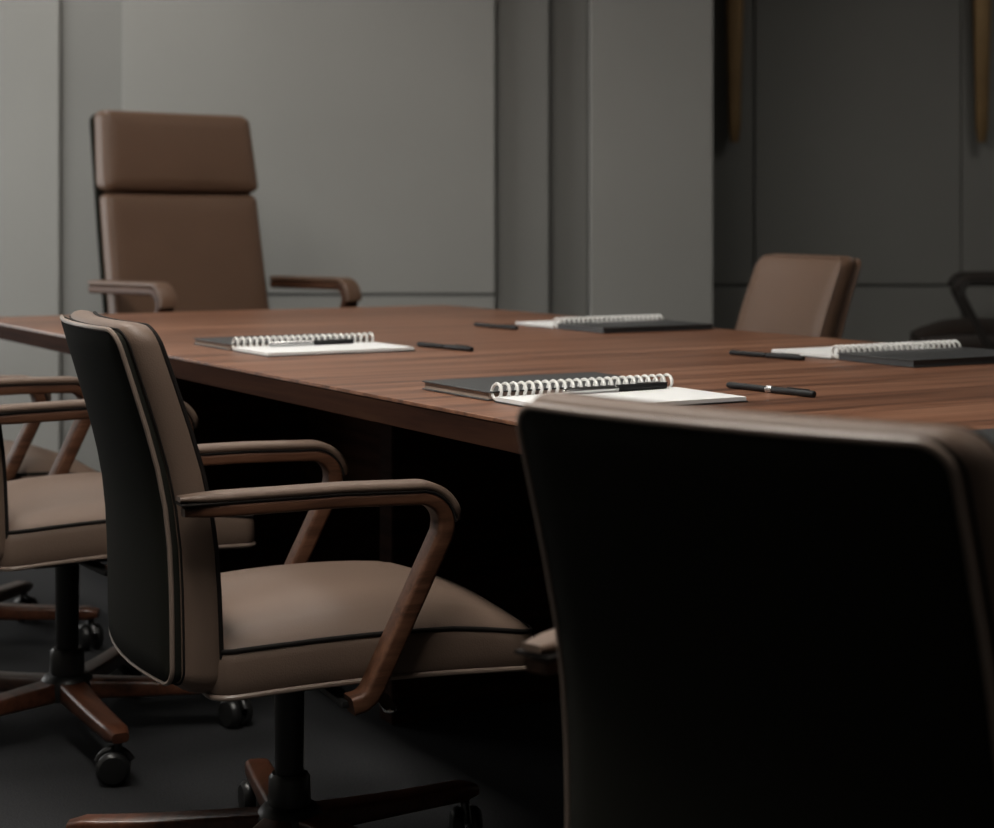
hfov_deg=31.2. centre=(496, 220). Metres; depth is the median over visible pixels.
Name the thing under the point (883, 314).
trim
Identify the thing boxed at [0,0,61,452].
wall panel
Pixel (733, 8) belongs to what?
wall fixture
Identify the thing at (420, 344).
pen
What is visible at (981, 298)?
trim
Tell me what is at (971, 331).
chair
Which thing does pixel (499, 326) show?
pen
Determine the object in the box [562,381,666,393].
pen
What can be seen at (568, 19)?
wall panel
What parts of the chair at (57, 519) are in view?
backrest, leg, leg, armrest, leg, armrest, leg, seat, leg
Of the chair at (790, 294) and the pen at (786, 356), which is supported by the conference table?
the pen at (786, 356)
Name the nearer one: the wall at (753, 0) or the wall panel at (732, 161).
the wall panel at (732, 161)
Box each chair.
[0,375,103,649]
[0,376,255,786]
[60,310,532,827]
[88,110,361,313]
[514,392,993,827]
[735,253,860,338]
[910,271,993,348]
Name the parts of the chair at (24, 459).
leg, armrest, seat, leg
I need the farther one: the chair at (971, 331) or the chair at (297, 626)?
the chair at (971, 331)
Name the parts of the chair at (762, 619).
armrest, backrest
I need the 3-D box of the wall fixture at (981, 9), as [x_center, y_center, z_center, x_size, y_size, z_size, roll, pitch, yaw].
[2.165,-0.842,7.964,0.096,0.980,0.089,0,0,0]
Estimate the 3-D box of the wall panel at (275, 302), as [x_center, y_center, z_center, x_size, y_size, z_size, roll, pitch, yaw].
[-0.742,0.657,7.163,1.467,0.722,0.310,0,0,0]
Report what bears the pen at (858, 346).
on the spiral notebook at (918, 356)
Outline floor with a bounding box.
[0,562,564,827]
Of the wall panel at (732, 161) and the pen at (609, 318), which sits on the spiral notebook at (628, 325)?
the pen at (609, 318)
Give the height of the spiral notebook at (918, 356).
0.029 m
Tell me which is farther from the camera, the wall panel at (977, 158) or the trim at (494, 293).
the wall panel at (977, 158)
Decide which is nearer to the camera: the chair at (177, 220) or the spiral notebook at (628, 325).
the spiral notebook at (628, 325)
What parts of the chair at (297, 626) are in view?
panel, backrest, leg, leg, armrest, leg, armrest, leg, seat, leg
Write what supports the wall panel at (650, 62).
attached to the wall at (495, 0)
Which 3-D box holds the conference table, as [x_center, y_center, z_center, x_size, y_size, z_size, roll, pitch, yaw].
[0.246,0.647,3.584,1.527,0.745,4.312,0,0,-30]
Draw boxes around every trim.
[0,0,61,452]
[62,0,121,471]
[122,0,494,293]
[268,293,494,295]
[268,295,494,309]
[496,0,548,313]
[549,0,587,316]
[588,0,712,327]
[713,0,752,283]
[713,286,747,329]
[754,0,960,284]
[842,286,959,344]
[960,286,993,317]
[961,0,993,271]
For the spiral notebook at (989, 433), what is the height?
0.029 m
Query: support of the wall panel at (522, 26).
attached to the wall at (495, 0)
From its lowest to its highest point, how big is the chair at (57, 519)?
0.928 m
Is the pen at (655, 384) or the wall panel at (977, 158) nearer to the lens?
the pen at (655, 384)
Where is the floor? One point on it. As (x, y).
(186, 759)
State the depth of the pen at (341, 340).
3.81 m
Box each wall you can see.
[495,0,495,308]
[713,0,993,285]
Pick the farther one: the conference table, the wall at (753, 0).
the wall at (753, 0)
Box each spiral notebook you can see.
[193,332,414,356]
[422,372,747,406]
[515,314,713,332]
[770,340,993,367]
[975,428,993,442]
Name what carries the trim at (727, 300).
attached to the wall at (753, 0)
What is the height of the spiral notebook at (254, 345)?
0.029 m
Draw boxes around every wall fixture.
[725,0,743,141]
[972,0,991,141]
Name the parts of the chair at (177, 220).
armrest, backrest, armrest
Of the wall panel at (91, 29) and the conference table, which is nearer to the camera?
the conference table
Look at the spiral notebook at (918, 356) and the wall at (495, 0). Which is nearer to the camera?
the spiral notebook at (918, 356)
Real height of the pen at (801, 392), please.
0.013 m
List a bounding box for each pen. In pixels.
[268,338,353,346]
[417,342,473,351]
[474,322,517,329]
[561,318,623,322]
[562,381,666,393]
[726,382,815,397]
[729,350,804,360]
[839,346,911,352]
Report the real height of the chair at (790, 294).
0.930 m
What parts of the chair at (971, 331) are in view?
seat, armrest, armrest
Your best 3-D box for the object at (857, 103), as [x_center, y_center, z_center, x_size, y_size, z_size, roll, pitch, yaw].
[1.624,-0.746,8.030,0.926,2.064,0.039,0,0,0]
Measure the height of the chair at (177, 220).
1.388 m
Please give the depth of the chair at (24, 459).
4.20 m
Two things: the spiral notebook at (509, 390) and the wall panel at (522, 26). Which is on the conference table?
the spiral notebook at (509, 390)
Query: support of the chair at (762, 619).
on the floor
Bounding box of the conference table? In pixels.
[0,305,993,724]

